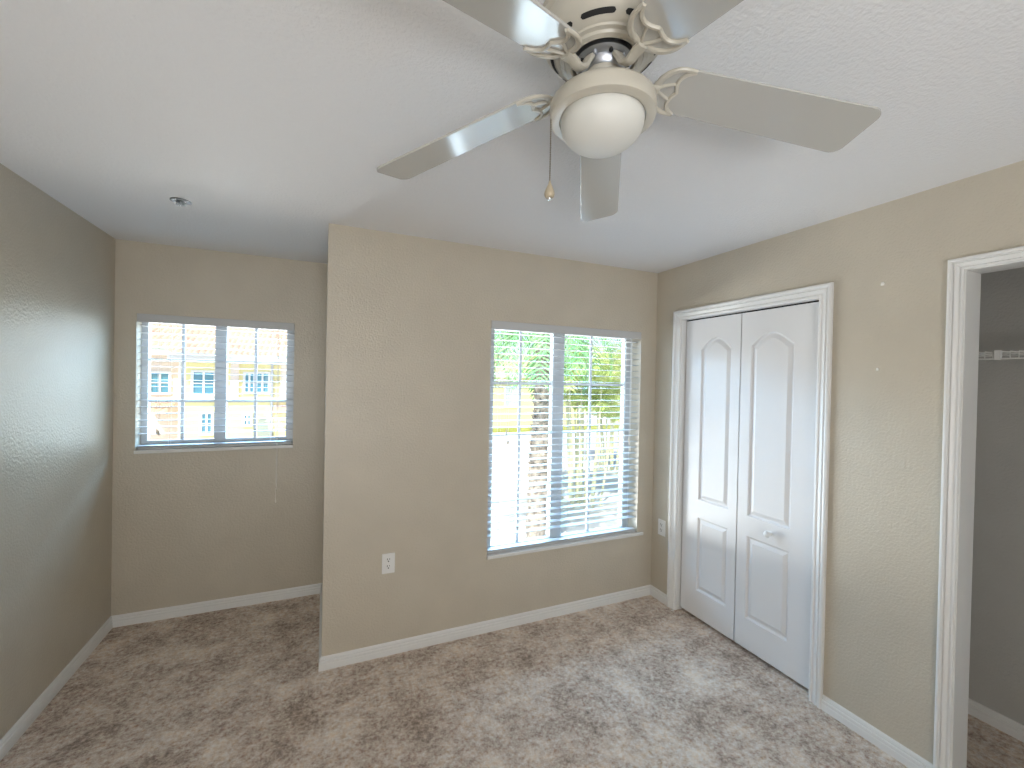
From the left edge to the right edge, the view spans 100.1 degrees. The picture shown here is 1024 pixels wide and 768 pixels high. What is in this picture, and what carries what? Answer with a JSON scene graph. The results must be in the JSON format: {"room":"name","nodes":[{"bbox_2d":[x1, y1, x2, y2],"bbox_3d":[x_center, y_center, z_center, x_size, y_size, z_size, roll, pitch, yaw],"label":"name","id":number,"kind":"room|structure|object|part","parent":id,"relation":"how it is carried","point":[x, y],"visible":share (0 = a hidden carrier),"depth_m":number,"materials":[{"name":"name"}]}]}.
{"room":"empty bedroom","nodes":[
{"label":"empty bedroom","id":0,"kind":"room"},
{"bbox_2d":[0,163,114,739],"bbox_3d":[-1.099,0.371,-0.690,0.140,2.440,7.607,1,1,-24],"label":"wall","id":1,"kind":"structure","parent":0,"point":[57,268],"depth_m":2.07,"materials":[{"name":"beige paint"}]},
{"bbox_2d":[0,616,112,760],"bbox_3d":[-1.576,1.535,0.547,0.014,0.071,4.717,1,1,-24],"label":"baseboard","id":2,"kind":"structure","parent":1,"relation":"attached to","point":[18,729],"depth_m":2.09,"materials":[{"name":"white paint"}]},
{"bbox_2d":[111,239,326,615],"bbox_3d":[-1.911,0.322,3.030,1.358,2.440,0.140,1,1,-24],"label":"wall","id":3,"kind":"structure","parent":0,"point":[188,527],"depth_m":2.91,"materials":[{"name":"beige paint"}]},
{"bbox_2d":[133,322,294,453],"bbox_3d":[-2.012,0.001,2.971,0.919,0.912,0.147,1,1,-24],"label":"window","id":4,"kind":"structure","parent":3,"relation":"in","point":[221,380],"depth_m":2.98,"materials":[{"name":"grey plastic"}]},
{"bbox_3d":[-2.013,0.442,2.954,0.905,0.022,0.102,1,1,-24],"label":"sill","id":5,"kind":"part","parent":4,"relation":"part of","materials":[{"name":"white stone"}]},
{"bbox_2d":[137,313,293,502],"bbox_3d":[-2.001,0.199,2.938,0.895,1.285,0.078,1,1,-24],"label":"window blind","id":6,"kind":"object","parent":4,"relation":"attached to","point":[154,318],"visible":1,"depth_m":2.91,"materials":[{"name":"grey plastic"}]},
{"bbox_3d":[-2.258,0.001,2.835,0.002,0.811,0.055,1,1,-24],"label":"ladder cord","id":7,"kind":"part","parent":6,"relation":"part of","materials":[{"name":"white fabric"}]},
{"bbox_3d":[-2.010,0.420,2.951,0.885,0.017,0.050,1,1,-24],"label":"rail","id":8,"kind":"part","parent":6,"relation":"part of","materials":[{"name":"grey plastic"}]},
{"bbox_3d":[-1.722,0.010,3.070,0.002,0.811,0.055,1,1,-24],"label":"ladder cord","id":9,"kind":"part","parent":6,"relation":"part of","materials":[{"name":"white fabric"}]},
{"bbox_3d":[-1.675,0.214,3.054,0.004,1.205,0.018,1,1,-24],"label":"pull cord","id":10,"kind":"part","parent":6,"relation":"part of","materials":[{"name":"white fabric"}]},
{"bbox_3d":[-1.670,0.159,3.055,0.004,1.095,0.018,1,1,-24],"label":"pull cord","id":11,"kind":"part","parent":6,"relation":"part of","materials":[{"name":"white fabric"}]},
{"bbox_3d":[-1.666,0.169,3.057,0.004,1.115,0.018,1,1,-24],"label":"pull cord","id":12,"kind":"part","parent":6,"relation":"part of","materials":[{"name":"white fabric"}]},
{"bbox_2d":[112,583,320,627],"bbox_3d":[-1.968,1.506,2.942,1.218,0.071,0.014,1,1,-24],"label":"baseboard","id":13,"kind":"structure","parent":3,"relation":"attached to","point":[126,619],"depth_m":2.91,"materials":[{"name":"white paint"}]},
{"bbox_2d":[321,223,355,656],"bbox_3d":[-1.141,0.340,2.790,0.140,2.440,0.919,1,1,-24],"label":"wall","id":14,"kind":"structure","parent":0,"point":[341,238],"depth_m":2.37,"materials":[{"name":"beige paint"}]},
{"bbox_2d":[319,583,321,661],"bbox_3d":[-1.233,1.523,2.763,0.014,0.071,0.933,1,1,-24],"label":"baseboard","id":15,"kind":"structure","parent":14,"relation":"attached to","point":[320,616],"depth_m":2.65,"materials":[{"name":"white paint"}]},
{"bbox_2d":[349,227,657,650],"bbox_3d":[0.119,0.364,2.917,2.270,2.440,0.140,1,1,-24],"label":"wall","id":16,"kind":"structure","parent":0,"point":[425,308],"depth_m":2.62,"materials":[{"name":"beige paint"}]},
{"bbox_2d":[382,552,394,573],"bbox_3d":[-0.715,1.038,2.482,0.072,0.116,0.008,1,1,-24],"label":"wall outlet","id":17,"kind":"object","parent":16,"relation":"attached to","point":[388,560],"visible":1,"depth_m":2.48,"materials":[{"name":"white plastic"}]},
{"bbox_2d":[318,584,650,671],"bbox_3d":[0.002,1.548,2.803,2.309,0.071,0.014,1,1,-24],"label":"baseboard","id":18,"kind":"structure","parent":16,"relation":"attached to","point":[354,656],"depth_m":2.69,"materials":[{"name":"white paint"}]},
{"bbox_2d":[487,320,640,553],"bbox_3d":[0.393,0.352,2.986,1.192,1.494,0.078,1,1,-24],"label":"window blind","id":19,"kind":"object","parent":16,"relation":"attached to","point":[504,325],"visible":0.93,"depth_m":2.97,"materials":[{"name":"grey plastic"}]},
{"bbox_3d":[-0.087,0.357,2.788,0.002,1.432,0.055,1,1,-24],"label":"ladder cord","id":20,"kind":"part","parent":19,"relation":"part of","materials":[{"name":"white fabric"}]},
{"bbox_3d":[-0.021,0.003,2.771,0.004,0.709,0.018,1,1,-24],"label":"pull cord","id":21,"kind":"part","parent":19,"relation":"part of","materials":[{"name":"white fabric"}]},
{"bbox_3d":[0.373,1.090,3.003,1.182,0.017,0.050,1,1,-24],"label":"rail","id":22,"kind":"part","parent":19,"relation":"part of","materials":[{"name":"grey plastic"}]},
{"bbox_3d":[0.385,0.365,2.995,0.002,1.432,0.055,1,1,-24],"label":"ladder cord","id":23,"kind":"part","parent":19,"relation":"part of","materials":[{"name":"white fabric"}]},
{"bbox_3d":[0.856,0.372,3.202,0.002,1.432,0.055,1,1,-24],"label":"ladder cord","id":24,"kind":"part","parent":19,"relation":"part of","materials":[{"name":"white fabric"}]},
{"bbox_3d":[0.865,0.028,3.160,0.004,0.729,0.018,1,1,-24],"label":"pull cord","id":25,"kind":"part","parent":19,"relation":"part of","materials":[{"name":"white fabric"}]},
{"bbox_3d":[0.870,0.040,3.163,0.004,0.754,0.018,1,1,-24],"label":"pull cord","id":26,"kind":"part","parent":19,"relation":"part of","materials":[{"name":"white fabric"}]},
{"bbox_2d":[487,329,642,559],"bbox_3d":[0.394,0.360,3.034,1.256,1.533,0.166,1,1,-24],"label":"window","id":27,"kind":"structure","parent":16,"relation":"attached to","point":[556,532],"depth_m":3.04,"materials":[{"name":"grey plastic"}]},
{"bbox_3d":[0.391,1.112,3.022,1.248,0.022,0.121,1,1,-24],"label":"sill","id":28,"kind":"part","parent":27,"relation":"part of","materials":[{"name":"white stone"}]},
{"bbox_2d":[0,0,1023,272],"bbox_3d":[0.857,-0.944,0.313,4.808,0.250,7.917,1,1,-24],"label":"ceiling","id":29,"kind":"structure","parent":0,"point":[276,120],"depth_m":1.40,"materials":[{"name":"white paint"}]},
{"bbox_2d":[170,197,191,206],"bbox_3d":[-1.599,-0.874,2.072,0.086,0.020,0.086,1,1,-24],"label":"sprinkler","id":30,"kind":"object","parent":29,"relation":"attached to","point":[181,202],"visible":1,"depth_m":2.07,"materials":[{"name":"grey metal"}]},
{"bbox_2d":[377,0,880,221],"bbox_3d":[0.232,-0.631,0.958,1.309,0.410,1.257,1,1,-24],"label":"ceiling fan","id":31,"kind":"object","parent":29,"relation":"hanging from","point":[601,49],"visible":1,"depth_m":0.97,"materials":[{"name":"beige metal"}]},
{"bbox_3d":[-0.141,-0.674,1.192,0.544,0.006,0.142,-7,9,29],"label":"blade","id":32,"kind":"part","parent":31,"relation":"part of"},
{"bbox_3d":[-0.082,-0.676,0.724,0.544,0.007,0.142,-9,19,-43],"label":"blade","id":33,"kind":"part","parent":31,"relation":"part of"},
{"bbox_3d":[0.096,-0.548,1.000,0.016,0.161,0.006,1,0,0],"label":"pull chain","id":34,"kind":"part","parent":31,"relation":"part of","materials":[{"name":"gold metal"}]},
{"bbox_3d":[0.145,-0.710,0.936,0.094,0.046,0.027,-9,7,-43],"label":"blade arm","id":35,"kind":"part","parent":31,"relation":"part of","materials":[{"name":"beige metal"}]},
{"bbox_3d":[0.286,-0.674,1.394,0.142,0.006,0.544,-11,-9,9],"label":"blade","id":36,"kind":"part","parent":31,"relation":"part of","materials":[{"name":"grey wood"}]},
{"bbox_3d":[0.209,-0.584,1.000,0.191,0.080,0.191,1,1,-24],"label":"lamp shade","id":37,"kind":"part","parent":31,"relation":"part of","materials":[{"name":"white glass"}]},
{"bbox_3d":[0.212,-0.745,0.998,0.132,0.051,0.132,1,1,-24],"label":"motor","id":38,"kind":"part","parent":31,"relation":"part of","materials":[{"name":"silver metal"}]},
{"bbox_3d":[0.250,-0.708,0.916,0.027,0.046,0.094,1,7,-25],"label":"blade arm","id":39,"kind":"part","parent":31,"relation":"part of","materials":[{"name":"beige metal"}]},
{"bbox_3d":[0.302,-0.708,1.010,0.094,0.046,0.027,7,0,-7],"label":"blade arm","id":40,"kind":"part","parent":31,"relation":"part of","materials":[{"name":"beige metal"}]},
{"bbox_3d":[0.382,-0.666,0.635,0.142,0.006,0.544,15,1,-26],"label":"blade","id":41,"kind":"part","parent":31,"relation":"part of","materials":[{"name":"grey"}]},
{"bbox_3d":[0.610,-0.668,1.049,0.544,0.006,0.142,7,-13,-7],"label":"blade","id":42,"kind":"part","parent":31,"relation":"part of","materials":[{"name":"grey wood"}]},
{"bbox_2d":[0,594,1023,767],"bbox_3d":[0.853,1.698,0.222,4.808,0.150,7.667,1,1,-24],"label":"floor","id":43,"kind":"structure","parent":0,"point":[641,682],"depth_m":2.13,"materials":[{"name":"beige carpet"}]},
{"bbox_2d":[651,160,1023,763],"bbox_3d":[1.895,0.412,1.546,0.115,2.440,3.798,1,1,-24],"label":"wall","id":44,"kind":"structure","parent":0,"point":[886,424],"depth_m":1.94,"materials":[{"name":"beige paint"}]},
{"bbox_2d":[650,585,666,604],"bbox_3d":[1.087,1.566,3.186,0.014,0.071,0.182,1,1,-24],"label":"baseboard","id":45,"kind":"structure","parent":44,"relation":"attached to","point":[656,593],"depth_m":3.18,"materials":[{"name":"white paint"}]},
{"bbox_2d":[658,518,665,536],"bbox_3d":[1.106,1.061,3.169,0.008,0.116,0.072,1,1,-24],"label":"wall outlet","id":46,"kind":"object","parent":44,"relation":"attached to","point":[661,523],"visible":1,"depth_m":3.17,"materials":[{"name":"white plastic"}]},
{"bbox_2d":[680,300,818,688],"bbox_3d":[1.392,0.572,2.627,0.076,2.032,0.923,1,1,-24],"label":"door","id":47,"kind":"structure","parent":44,"relation":"in","point":[751,386],"depth_m":2.54,"materials":[{"name":"white paint"}]},
{"bbox_3d":[1.454,0.851,2.434,0.042,0.038,0.038,1,1,-24],"label":"knob","id":48,"kind":"part","parent":47,"relation":"part of","materials":[{"name":"white plastic"}]},
{"bbox_2d":[666,282,833,708],"bbox_3d":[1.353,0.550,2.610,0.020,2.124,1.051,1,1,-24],"label":"trim","id":49,"kind":"structure","parent":44,"relation":"attached to","point":[824,292],"depth_m":2.18,"materials":[{"name":"white paint"}]},
{"bbox_2d":[821,695,932,767],"bbox_3d":[1.632,1.588,1.943,0.014,0.071,0.428,1,1,-24],"label":"baseboard","id":50,"kind":"structure","parent":44,"relation":"attached to","point":[896,750],"depth_m":1.93,"materials":[{"name":"white paint"}]},
{"bbox_2d":[933,246,1023,767],"bbox_3d":[1.907,0.571,1.346,0.020,2.126,0.853,1,1,-24],"label":"trim","id":51,"kind":"structure","parent":44,"relation":"attached to","point":[956,268],"depth_m":1.71,"materials":[{"name":"white paint"}]},
{"bbox_2d":[951,260,1023,767],"bbox_3d":[1.969,0.587,1.373,0.118,2.096,0.793,1,1,-24],"label":"trim","id":52,"kind":"structure","parent":44,"relation":"attached to","point":[972,276],"depth_m":1.71,"materials":[{"name":"white paint"}]},
{"bbox_2d":[969,267,1023,724],"bbox_3d":[2.082,0.411,2.086,0.660,2.440,3.238,1,1,-24],"label":"wall","id":53,"kind":"structure","parent":0,"point":[996,667],"depth_m":2.05,"materials":[{"name":"paint"}]},
{"bbox_2d":[968,698,1023,742],"bbox_3d":[2.534,1.610,1.526,0.014,0.071,1.610,1,1,-24],"label":"baseboard","id":54,"kind":"structure","parent":53,"relation":"attached to","point":[981,712],"depth_m":2.04,"materials":[{"name":"white paint"}]},
{"bbox_2d":[979,350,1023,359],"bbox_3d":[2.432,-0.115,1.452,0.310,0.042,1.592,1,1,-24],"label":"wire shelf","id":55,"kind":"object","parent":53,"relation":"attached to","point":[997,354],"visible":0.39,"depth_m":1.86,"materials":[{"name":"white metal"}]},
{"bbox_3d":[2.295,-0.101,1.391,0.006,0.006,1.590,1,1,-24],"label":"rail","id":56,"kind":"part","parent":55,"relation":"part of","materials":[{"name":"white metal"}]},
{"bbox_3d":[2.300,-0.130,1.393,0.006,0.006,1.590,1,1,-24],"label":"rail","id":57,"kind":"part","parent":55,"relation":"part of","materials":[{"name":"white metal"}]},
{"bbox_3d":[2.438,-0.127,1.453,0.006,0.006,1.590,1,1,-24],"label":"rail","id":58,"kind":"part","parent":55,"relation":"part of","materials":[{"name":"white metal"}]},
{"bbox_3d":[2.572,-0.126,1.512,0.006,0.006,1.590,1,1,-24],"label":"rail","id":59,"kind":"part","parent":55,"relation":"part of","materials":[{"name":"white metal"}]},
{"label":"outside","id":60,"kind":"structure","parent":0,"visible":0},
{"bbox_2d":[490,401,619,543],"bbox_3d":[-14.923,3.686,71.270,150.000,0.200,137.600,1,1,-24],"label":"ground","id":61,"kind":"structure","parent":60,"point":[511,537],"depth_m":18.73,"materials":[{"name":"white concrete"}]},
{"bbox_2d":[150,323,286,439],"bbox_3d":[-16.061,-0.193,23.070,19.700,8.350,8.850,1,1,-24],"label":"apartment building","id":62,"kind":"structure","parent":61,"relation":"on","point":[247,374],"depth_m":20.36,"materials":[{"name":"beige paint"}]},
{"bbox_3d":[-16.592,-0.064,20.228,0.650,0.920,0.028,1,1,-24],"label":"pane","id":63,"kind":"part","parent":62,"relation":"part of","materials":[{"name":"blue glass"}]},
{"bbox_3d":[-14.311,-0.025,19.918,0.780,1.020,0.028,1,1,-24],"label":"pane","id":64,"kind":"part","parent":62,"relation":"part of","materials":[{"name":"blue glass"}]},
{"bbox_3d":[-14.225,1.846,19.989,0.350,0.900,0.028,1,1,-24],"label":"pane","id":65,"kind":"part","parent":62,"relation":"part of","materials":[{"name":"blue glass"}]},
{"bbox_3d":[-13.168,-0.186,20.368,0.330,1.800,0.120,1,1,-24],"label":"cream panel","id":66,"kind":"part","parent":62,"relation":"part of","materials":[{"name":"beige paint"}]},
{"bbox_3d":[-12.639,-0.058,20.650,0.330,0.860,0.028,1,1,-24],"label":"pane","id":67,"kind":"part","parent":62,"relation":"part of","materials":[{"name":"blue glass"}]},
{"bbox_3d":[-12.139,-0.060,20.869,0.480,0.880,0.028,1,1,-24],"label":"pane","id":68,"kind":"part","parent":62,"relation":"part of","materials":[{"name":"blue glass"}]},
{"bbox_3d":[-12.054,2.827,20.941,0.660,2.510,0.058,1,1,-24],"label":"arched door","id":69,"kind":"part","parent":62,"relation":"part of","materials":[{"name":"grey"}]},
{"bbox_3d":[-10.778,-0.147,21.416,1.350,1.800,0.120,1,1,-24],"label":"cream panel","id":70,"kind":"part","parent":62,"relation":"part of","materials":[{"name":"beige paint"}]},
{"bbox_2d":[493,354,576,426],"bbox_3d":[-2.185,0.398,44.827,16.800,7.351,9.750,1,1,-24],"label":"house","id":71,"kind":"structure","parent":61,"relation":"on","point":[524,394],"depth_m":41.34,"materials":[{"name":"beige paint"}]},
{"bbox_3d":[0.056,1.249,41.302,1.500,1.800,0.028,1,1,-24],"label":"pane","id":72,"kind":"part","parent":71,"relation":"part of","materials":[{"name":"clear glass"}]},
{"bbox_2d":[493,423,618,432],"bbox_3d":[3.983,4.175,40.580,120.000,0.120,4.000,1,1,-24],"label":"lawn","id":73,"kind":"structure","parent":61,"relation":"on","point":[594,427],"depth_m":39.20,"materials":[{"name":"yellow plant"}]},
{"bbox_2d":[494,330,621,537],"bbox_3d":[0.740,1.257,10.371,4.211,6.391,3.903,1,1,10],"label":"palm tree","id":74,"kind":"object","parent":61,"relation":"on","point":[537,392],"visible":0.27,"depth_m":10.15,"materials":[{"name":"green plant"}]},
{"bbox_2d":[511,347,620,508],"bbox_3d":[2.476,1.455,15.934,5.432,5.941,5.387,1,1,-24],"label":"palm","id":75,"kind":"object","parent":61,"relation":"on","point":[567,390],"visible":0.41,"depth_m":15.41,"materials":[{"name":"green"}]},
{"bbox_2d":[568,343,621,473],"bbox_3d":[5.433,1.137,22.026,5.180,6.594,5.016,1,1,-24],"label":"palm","id":76,"kind":"object","parent":61,"relation":"on","point":[615,403],"visible":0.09,"depth_m":21.47,"materials":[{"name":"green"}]}
]}

